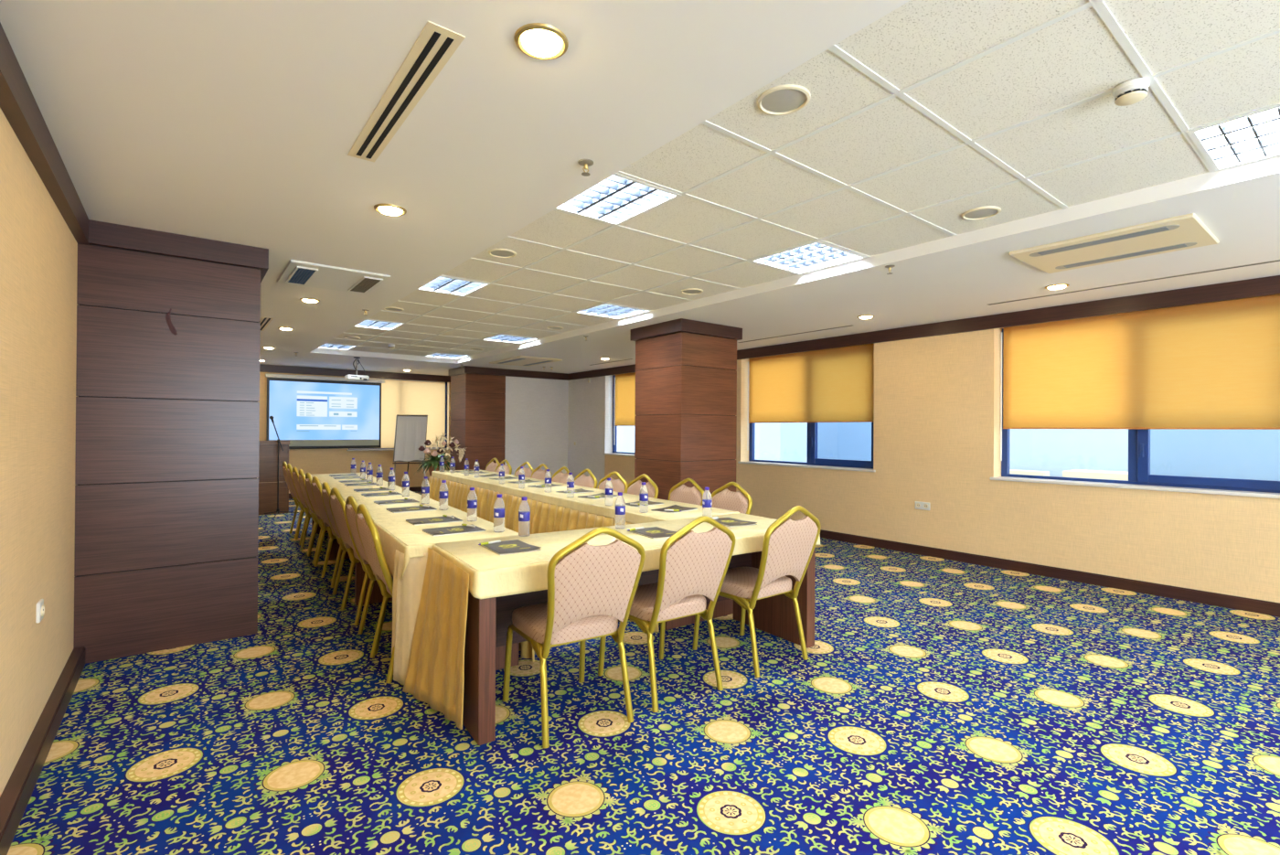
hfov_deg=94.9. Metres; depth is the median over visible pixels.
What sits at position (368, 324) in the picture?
ceiling light
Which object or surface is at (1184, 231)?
air conditioner
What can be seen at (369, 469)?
water bottle
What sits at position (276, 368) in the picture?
trim
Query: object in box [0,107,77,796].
wall
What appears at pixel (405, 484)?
water bottle
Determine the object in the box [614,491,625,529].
water bottle
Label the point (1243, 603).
baseboard
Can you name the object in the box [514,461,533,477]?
banquet chair
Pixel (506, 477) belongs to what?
notebook
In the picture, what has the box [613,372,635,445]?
roller blind
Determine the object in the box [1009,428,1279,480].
window glass
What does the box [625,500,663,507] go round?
notebook
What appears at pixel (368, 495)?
notebook
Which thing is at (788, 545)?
banquet chair
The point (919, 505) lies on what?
wall socket
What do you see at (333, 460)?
wall
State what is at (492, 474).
notebook
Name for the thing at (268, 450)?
lectern
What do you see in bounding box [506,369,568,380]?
trim
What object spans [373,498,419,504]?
notebook
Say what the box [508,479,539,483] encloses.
notebook
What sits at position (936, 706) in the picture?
floor
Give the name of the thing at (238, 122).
ceiling
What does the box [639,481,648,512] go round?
water bottle
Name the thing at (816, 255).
ceiling light
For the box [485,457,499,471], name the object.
banquet chair
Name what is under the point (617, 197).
ceiling light
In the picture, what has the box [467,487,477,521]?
water bottle
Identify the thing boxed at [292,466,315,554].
banquet chair
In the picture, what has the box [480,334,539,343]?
ceiling light
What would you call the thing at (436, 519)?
notebook
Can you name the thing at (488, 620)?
conference table
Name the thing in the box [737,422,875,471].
window
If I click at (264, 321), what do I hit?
ceiling vent
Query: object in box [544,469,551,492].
water bottle
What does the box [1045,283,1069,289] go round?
recessed light
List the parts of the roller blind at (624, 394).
chain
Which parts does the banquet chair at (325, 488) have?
backrest, frame, leg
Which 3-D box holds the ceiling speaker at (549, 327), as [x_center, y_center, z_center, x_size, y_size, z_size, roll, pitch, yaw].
[-1.052,-1.234,7.291,0.200,0.010,0.200,1,0,-38]
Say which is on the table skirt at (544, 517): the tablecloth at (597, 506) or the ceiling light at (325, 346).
the tablecloth at (597, 506)
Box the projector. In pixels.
[344,356,369,381]
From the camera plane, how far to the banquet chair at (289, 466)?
6.87 m
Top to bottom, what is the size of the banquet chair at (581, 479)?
0.944 m
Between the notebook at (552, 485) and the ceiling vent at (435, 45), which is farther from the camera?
the notebook at (552, 485)
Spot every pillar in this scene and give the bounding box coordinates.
[73,219,268,663]
[448,365,506,469]
[630,318,742,500]
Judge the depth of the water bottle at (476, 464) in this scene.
7.31 m
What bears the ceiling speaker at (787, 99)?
attached to the ceiling tiles
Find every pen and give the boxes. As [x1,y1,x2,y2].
[461,523,475,527]
[478,540,501,545]
[628,526,644,531]
[664,509,681,511]
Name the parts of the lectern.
panel, panel, panel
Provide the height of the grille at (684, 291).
0.007 m
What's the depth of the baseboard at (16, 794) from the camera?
2.30 m
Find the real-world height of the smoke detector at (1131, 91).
0.055 m
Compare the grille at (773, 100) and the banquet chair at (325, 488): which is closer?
the grille at (773, 100)
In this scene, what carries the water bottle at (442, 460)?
on the tablecloth at (597, 506)
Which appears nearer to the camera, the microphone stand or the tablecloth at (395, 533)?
the tablecloth at (395, 533)
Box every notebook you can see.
[329,474,357,476]
[332,476,360,479]
[339,480,366,482]
[344,482,376,486]
[353,487,390,491]
[361,491,402,497]
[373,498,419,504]
[386,505,437,512]
[405,515,462,525]
[422,524,486,536]
[460,470,489,474]
[479,473,499,477]
[480,539,541,555]
[489,476,518,479]
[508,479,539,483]
[527,483,563,488]
[555,488,594,493]
[577,492,618,499]
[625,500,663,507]
[626,526,677,539]
[650,504,697,512]
[714,517,757,527]
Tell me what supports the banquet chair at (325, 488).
on the floor
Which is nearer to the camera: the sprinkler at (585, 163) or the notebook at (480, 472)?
the sprinkler at (585, 163)
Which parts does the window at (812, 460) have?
sill, sash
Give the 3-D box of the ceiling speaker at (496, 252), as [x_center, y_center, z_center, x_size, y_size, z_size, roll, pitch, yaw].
[-0.986,-1.246,4.212,0.200,0.010,0.200,1,0,-38]
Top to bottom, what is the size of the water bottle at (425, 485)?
0.221 m
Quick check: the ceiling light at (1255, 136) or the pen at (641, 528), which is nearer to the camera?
the ceiling light at (1255, 136)
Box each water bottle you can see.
[350,458,356,474]
[360,460,365,479]
[366,462,373,482]
[376,464,383,485]
[387,467,394,490]
[401,471,409,496]
[421,476,429,503]
[438,480,447,510]
[439,456,444,471]
[449,457,455,472]
[463,458,469,475]
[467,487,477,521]
[473,459,479,477]
[493,493,504,532]
[499,463,504,483]
[518,466,524,488]
[518,496,530,536]
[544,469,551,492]
[566,472,574,497]
[605,478,612,505]
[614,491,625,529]
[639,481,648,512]
[702,487,712,517]
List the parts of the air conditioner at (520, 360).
louvre blade, louvre blade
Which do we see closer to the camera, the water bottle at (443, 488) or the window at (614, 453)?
the water bottle at (443, 488)
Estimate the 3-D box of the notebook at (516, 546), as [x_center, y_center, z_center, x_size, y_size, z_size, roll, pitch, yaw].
[-0.667,0.605,2.998,0.216,0.017,0.310,1,0,-34]
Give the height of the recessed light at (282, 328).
0.021 m
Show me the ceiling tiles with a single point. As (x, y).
(1075, 58)
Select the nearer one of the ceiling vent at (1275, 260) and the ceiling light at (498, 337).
the ceiling vent at (1275, 260)
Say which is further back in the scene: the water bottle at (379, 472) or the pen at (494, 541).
the water bottle at (379, 472)
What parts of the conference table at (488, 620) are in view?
leg, modesty panel, leg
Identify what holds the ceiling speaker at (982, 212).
attached to the ceiling tiles
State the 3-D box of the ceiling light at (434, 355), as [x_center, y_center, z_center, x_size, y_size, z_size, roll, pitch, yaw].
[-3.344,-1.286,10.179,0.596,0.101,0.596,1,0,-38]
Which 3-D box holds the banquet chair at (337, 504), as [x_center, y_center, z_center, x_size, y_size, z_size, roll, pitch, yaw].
[-1.935,0.899,4.366,0.642,0.944,0.478,1,0,-39]
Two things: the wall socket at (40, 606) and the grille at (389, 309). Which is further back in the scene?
the grille at (389, 309)
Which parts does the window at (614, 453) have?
sill, frame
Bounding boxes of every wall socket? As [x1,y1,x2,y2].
[35,598,44,622]
[915,501,929,510]
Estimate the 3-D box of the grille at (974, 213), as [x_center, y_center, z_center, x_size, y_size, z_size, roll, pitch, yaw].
[1.964,-1.233,3.386,0.166,0.007,0.166,1,0,-38]
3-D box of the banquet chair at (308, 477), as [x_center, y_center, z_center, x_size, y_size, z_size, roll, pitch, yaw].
[-2.903,0.899,5.746,0.642,0.944,0.478,1,0,-37]
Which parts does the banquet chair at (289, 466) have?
backrest, frame, leg, leg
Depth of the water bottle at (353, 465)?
7.54 m
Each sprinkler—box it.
[577,159,593,176]
[885,265,895,274]
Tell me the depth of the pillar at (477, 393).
11.34 m
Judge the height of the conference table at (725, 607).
0.745 m
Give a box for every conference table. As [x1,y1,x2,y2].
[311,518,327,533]
[328,535,349,560]
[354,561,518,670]
[462,547,815,745]
[589,512,733,629]
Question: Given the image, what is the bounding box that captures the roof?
[1009,469,1128,479]
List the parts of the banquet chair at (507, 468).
backrest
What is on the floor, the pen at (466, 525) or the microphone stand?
the microphone stand
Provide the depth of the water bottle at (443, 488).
4.37 m
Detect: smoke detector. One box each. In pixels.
[387,343,394,348]
[1112,77,1150,106]
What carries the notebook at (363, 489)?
on the tablecloth at (395, 533)
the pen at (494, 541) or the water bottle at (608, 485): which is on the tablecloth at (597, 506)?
the water bottle at (608, 485)
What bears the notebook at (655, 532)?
on the tablecloth at (491, 574)
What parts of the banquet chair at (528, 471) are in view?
backrest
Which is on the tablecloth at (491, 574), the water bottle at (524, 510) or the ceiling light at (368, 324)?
the water bottle at (524, 510)
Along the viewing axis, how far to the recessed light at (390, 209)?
3.15 m
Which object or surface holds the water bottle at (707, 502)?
on the tablecloth at (491, 574)
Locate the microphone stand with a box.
[264,416,298,517]
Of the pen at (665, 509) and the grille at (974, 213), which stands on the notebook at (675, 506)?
the pen at (665, 509)
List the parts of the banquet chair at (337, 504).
backrest, frame, leg, leg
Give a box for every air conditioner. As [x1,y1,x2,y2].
[277,259,390,294]
[489,355,562,366]
[1008,213,1219,273]
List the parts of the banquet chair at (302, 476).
backrest, frame, leg, leg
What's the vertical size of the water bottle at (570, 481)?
0.221 m
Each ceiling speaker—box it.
[343,336,360,339]
[384,307,403,311]
[488,248,516,257]
[547,326,563,329]
[681,288,703,294]
[757,84,810,115]
[960,205,1001,220]
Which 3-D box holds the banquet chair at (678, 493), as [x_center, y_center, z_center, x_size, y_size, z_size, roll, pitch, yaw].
[0.185,0.915,5.013,0.642,0.944,0.478,1,0,-36]
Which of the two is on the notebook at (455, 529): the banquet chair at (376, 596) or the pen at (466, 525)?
the pen at (466, 525)
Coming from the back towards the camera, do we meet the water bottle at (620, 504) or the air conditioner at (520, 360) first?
the air conditioner at (520, 360)
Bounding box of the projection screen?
[265,373,384,448]
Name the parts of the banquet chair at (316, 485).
backrest, frame, leg, leg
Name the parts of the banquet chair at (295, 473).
backrest, frame, leg, leg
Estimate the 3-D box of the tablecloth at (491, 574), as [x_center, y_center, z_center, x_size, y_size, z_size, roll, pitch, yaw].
[0.024,0.685,3.411,2.231,0.131,0.742,1,0,-34]
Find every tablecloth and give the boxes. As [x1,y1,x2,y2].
[310,472,518,580]
[431,469,739,523]
[432,512,820,598]
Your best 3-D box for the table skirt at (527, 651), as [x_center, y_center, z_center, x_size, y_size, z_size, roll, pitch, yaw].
[-2.164,1.027,5.732,0.086,0.680,5.553,1,0,-34]
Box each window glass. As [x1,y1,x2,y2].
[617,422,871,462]
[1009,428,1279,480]
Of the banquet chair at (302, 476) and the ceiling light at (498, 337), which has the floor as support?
the banquet chair at (302, 476)
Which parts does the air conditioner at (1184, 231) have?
louvre blade, louvre blade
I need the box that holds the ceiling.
[0,0,1279,375]
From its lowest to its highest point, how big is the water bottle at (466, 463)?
0.221 m
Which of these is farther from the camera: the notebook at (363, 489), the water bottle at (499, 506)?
the notebook at (363, 489)
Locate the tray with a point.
(392, 463)
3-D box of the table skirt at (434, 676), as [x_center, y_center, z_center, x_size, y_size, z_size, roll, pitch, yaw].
[-0.962,0.997,2.797,0.117,0.734,0.712,1,0,-38]
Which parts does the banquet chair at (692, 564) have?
leg, leg, leg, seat frame, seat, frame, backrest, leg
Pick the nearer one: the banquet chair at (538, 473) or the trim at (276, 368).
the banquet chair at (538, 473)
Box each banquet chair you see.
[282,461,301,538]
[287,463,309,544]
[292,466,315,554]
[298,469,322,564]
[305,472,331,567]
[311,476,341,587]
[321,481,353,607]
[329,487,368,625]
[344,495,393,654]
[355,503,394,682]
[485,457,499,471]
[494,458,511,474]
[502,526,645,747]
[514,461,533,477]
[530,463,552,479]
[551,466,570,483]
[574,469,597,488]
[597,470,628,492]
[597,515,735,712]
[625,473,658,498]
[668,478,703,505]
[692,505,821,677]
[711,481,752,514]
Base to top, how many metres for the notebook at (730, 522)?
0.017 m
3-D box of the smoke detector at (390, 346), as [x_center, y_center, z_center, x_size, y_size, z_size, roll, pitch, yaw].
[-3.748,-1.222,8.867,0.104,0.055,0.104,1,0,-38]
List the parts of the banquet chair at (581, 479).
backrest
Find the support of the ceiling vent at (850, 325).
in the ceiling
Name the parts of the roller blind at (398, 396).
rail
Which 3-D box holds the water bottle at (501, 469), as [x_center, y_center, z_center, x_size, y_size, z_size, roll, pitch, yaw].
[-1.527,0.513,6.497,0.065,0.221,0.065,0,0,34]
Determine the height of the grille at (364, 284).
0.011 m
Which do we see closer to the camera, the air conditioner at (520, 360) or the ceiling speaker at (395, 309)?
the ceiling speaker at (395, 309)
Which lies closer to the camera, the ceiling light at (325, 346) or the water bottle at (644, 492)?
the water bottle at (644, 492)
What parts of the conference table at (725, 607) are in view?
leg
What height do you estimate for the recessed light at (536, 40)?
0.021 m
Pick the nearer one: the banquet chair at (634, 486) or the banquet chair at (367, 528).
the banquet chair at (367, 528)
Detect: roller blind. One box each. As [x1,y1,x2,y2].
[349,377,445,448]
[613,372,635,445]
[746,343,874,450]
[1000,294,1279,460]
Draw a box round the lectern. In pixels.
[257,440,289,514]
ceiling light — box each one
[319,343,355,350]
[354,319,405,330]
[417,276,490,296]
[424,352,469,359]
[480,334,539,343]
[554,172,681,225]
[574,303,650,319]
[748,240,866,274]
[1186,105,1279,171]
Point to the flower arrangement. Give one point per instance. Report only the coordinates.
(432, 464)
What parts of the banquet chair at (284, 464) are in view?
backrest, frame, leg, leg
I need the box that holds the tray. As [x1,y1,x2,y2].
[392,462,424,463]
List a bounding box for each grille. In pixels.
[286,266,318,285]
[347,276,383,293]
[384,308,401,310]
[490,250,513,256]
[682,289,701,293]
[761,88,805,112]
[964,208,997,218]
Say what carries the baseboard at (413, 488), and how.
attached to the wall at (333, 460)
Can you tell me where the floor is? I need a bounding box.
[7,490,1279,854]
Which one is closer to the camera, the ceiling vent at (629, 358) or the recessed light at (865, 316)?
the recessed light at (865, 316)
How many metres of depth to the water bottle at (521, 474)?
6.03 m
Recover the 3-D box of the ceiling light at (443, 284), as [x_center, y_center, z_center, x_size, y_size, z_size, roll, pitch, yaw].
[-1.715,-1.296,5.162,0.596,0.101,0.596,1,0,-38]
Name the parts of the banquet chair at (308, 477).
backrest, frame, leg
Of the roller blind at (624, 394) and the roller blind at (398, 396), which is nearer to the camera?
the roller blind at (624, 394)
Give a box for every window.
[346,382,449,450]
[602,374,634,456]
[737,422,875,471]
[989,328,1279,498]
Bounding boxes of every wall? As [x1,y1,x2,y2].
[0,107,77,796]
[257,372,451,493]
[504,375,568,475]
[567,294,1279,602]
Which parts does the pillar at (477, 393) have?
cornice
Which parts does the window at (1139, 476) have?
sill, handle, sash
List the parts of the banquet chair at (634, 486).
backrest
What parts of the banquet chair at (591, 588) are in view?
leg, leg, seat frame, seat, leg, frame, backrest, leg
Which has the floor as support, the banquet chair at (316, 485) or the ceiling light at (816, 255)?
the banquet chair at (316, 485)
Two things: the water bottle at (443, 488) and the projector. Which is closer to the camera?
the water bottle at (443, 488)
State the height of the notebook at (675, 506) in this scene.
0.017 m
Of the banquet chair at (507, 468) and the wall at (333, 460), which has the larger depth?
the wall at (333, 460)
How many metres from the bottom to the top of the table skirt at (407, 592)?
0.709 m
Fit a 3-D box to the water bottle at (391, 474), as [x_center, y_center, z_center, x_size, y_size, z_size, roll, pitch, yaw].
[-2.432,0.504,5.755,0.065,0.221,0.065,0,0,-10]
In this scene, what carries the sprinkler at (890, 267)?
attached to the ceiling
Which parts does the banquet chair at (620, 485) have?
backrest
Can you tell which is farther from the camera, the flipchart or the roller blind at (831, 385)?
the flipchart
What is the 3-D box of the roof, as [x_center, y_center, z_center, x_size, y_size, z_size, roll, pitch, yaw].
[7.866,2.545,8.343,3.900,3.800,9.700,1,0,-38]
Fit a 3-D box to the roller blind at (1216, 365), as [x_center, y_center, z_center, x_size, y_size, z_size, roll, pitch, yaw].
[4.330,-0.337,5.179,0.049,1.354,2.084,1,0,-38]
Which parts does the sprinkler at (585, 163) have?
plate, frame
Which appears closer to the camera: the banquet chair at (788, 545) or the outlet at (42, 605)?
the outlet at (42, 605)
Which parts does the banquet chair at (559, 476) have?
backrest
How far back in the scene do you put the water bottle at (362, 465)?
6.97 m
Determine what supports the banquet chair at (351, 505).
on the floor
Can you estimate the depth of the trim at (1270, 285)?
5.63 m
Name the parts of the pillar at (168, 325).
cornice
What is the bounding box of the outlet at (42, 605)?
[41,604,44,616]
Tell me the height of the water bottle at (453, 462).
0.221 m
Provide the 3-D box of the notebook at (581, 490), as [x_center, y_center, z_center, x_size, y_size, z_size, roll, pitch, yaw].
[-0.628,0.617,5.700,0.310,0.017,0.216,1,0,-41]
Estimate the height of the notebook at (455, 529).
0.017 m
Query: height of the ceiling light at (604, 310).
0.101 m
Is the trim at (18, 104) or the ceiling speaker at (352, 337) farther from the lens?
the ceiling speaker at (352, 337)
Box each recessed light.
[277,327,294,330]
[299,298,319,302]
[373,203,406,215]
[513,22,568,60]
[857,314,874,319]
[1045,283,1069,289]
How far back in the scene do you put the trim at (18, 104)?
2.21 m
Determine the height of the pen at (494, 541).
0.013 m
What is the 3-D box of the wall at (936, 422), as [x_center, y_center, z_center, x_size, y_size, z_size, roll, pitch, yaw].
[2.904,0.137,7.045,0.300,2.545,14.350,1,0,-38]
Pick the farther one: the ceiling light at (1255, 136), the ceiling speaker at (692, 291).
the ceiling speaker at (692, 291)
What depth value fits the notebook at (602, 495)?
5.29 m
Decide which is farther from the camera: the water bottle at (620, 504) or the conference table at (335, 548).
the conference table at (335, 548)
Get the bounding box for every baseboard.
[0,646,85,854]
[288,486,421,498]
[819,529,1279,617]
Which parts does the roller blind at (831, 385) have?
chain, rail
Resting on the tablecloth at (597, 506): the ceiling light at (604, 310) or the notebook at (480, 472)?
the notebook at (480, 472)
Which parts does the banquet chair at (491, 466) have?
backrest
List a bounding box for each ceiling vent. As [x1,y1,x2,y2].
[260,316,273,330]
[347,21,465,162]
[589,358,633,365]
[737,324,853,342]
[988,259,1279,305]
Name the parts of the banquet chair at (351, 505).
backrest, frame, leg, leg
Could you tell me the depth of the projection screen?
11.58 m
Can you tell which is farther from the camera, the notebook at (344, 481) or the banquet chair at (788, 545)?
the notebook at (344, 481)
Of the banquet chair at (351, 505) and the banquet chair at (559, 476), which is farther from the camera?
the banquet chair at (559, 476)
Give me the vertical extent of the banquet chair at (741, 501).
0.944 m
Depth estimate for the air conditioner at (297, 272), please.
4.55 m
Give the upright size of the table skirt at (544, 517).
0.679 m
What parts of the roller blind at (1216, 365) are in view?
chain, rail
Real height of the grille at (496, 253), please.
0.007 m
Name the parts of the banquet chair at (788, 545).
leg, leg, leg, seat frame, seat, frame, backrest, leg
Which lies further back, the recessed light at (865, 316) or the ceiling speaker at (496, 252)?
the recessed light at (865, 316)
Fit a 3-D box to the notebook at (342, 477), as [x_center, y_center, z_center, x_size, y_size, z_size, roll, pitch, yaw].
[-3.528,0.605,7.114,0.310,0.017,0.216,1,0,-35]
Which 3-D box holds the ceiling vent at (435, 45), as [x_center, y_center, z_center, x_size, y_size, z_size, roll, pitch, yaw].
[-0.896,-1.178,2.157,0.110,0.006,1.060,1,0,-38]
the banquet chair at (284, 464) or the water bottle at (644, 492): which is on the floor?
the banquet chair at (284, 464)
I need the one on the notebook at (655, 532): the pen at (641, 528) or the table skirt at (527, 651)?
the pen at (641, 528)
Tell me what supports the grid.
attached to the ceiling
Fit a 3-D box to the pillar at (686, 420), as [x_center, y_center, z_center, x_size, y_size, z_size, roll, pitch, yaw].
[0.527,0.121,6.842,0.944,2.545,0.894,1,0,-38]
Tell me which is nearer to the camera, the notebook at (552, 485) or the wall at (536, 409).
the notebook at (552, 485)
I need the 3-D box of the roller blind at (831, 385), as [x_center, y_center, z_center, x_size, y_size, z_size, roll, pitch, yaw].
[2.235,-0.339,7.870,0.049,1.354,2.054,1,0,-38]
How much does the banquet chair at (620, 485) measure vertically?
0.944 m
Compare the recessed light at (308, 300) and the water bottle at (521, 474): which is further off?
the water bottle at (521, 474)
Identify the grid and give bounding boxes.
[318,0,1279,359]
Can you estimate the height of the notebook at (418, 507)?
0.017 m
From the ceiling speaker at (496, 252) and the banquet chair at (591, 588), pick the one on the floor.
the banquet chair at (591, 588)
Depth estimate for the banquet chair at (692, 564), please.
2.93 m
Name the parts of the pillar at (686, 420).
cornice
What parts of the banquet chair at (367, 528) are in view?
backrest, frame, leg, leg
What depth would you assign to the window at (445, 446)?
13.07 m
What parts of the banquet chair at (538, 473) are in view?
backrest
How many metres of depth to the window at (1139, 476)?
5.13 m
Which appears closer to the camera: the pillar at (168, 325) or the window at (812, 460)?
the pillar at (168, 325)
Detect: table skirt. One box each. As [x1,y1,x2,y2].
[391,549,427,684]
[402,547,469,729]
[428,476,658,631]
[518,640,534,661]
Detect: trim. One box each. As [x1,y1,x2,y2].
[0,22,89,245]
[259,363,450,382]
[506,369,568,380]
[568,275,1279,380]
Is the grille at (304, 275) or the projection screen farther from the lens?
the projection screen
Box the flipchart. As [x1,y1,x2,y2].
[392,414,427,476]
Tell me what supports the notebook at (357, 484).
on the tablecloth at (395, 533)
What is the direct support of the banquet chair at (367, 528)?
on the floor
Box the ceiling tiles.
[317,0,1279,359]
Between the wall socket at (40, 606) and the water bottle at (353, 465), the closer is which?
the wall socket at (40, 606)
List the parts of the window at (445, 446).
sill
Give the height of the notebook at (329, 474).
0.017 m
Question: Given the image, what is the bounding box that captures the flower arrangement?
[414,432,467,476]

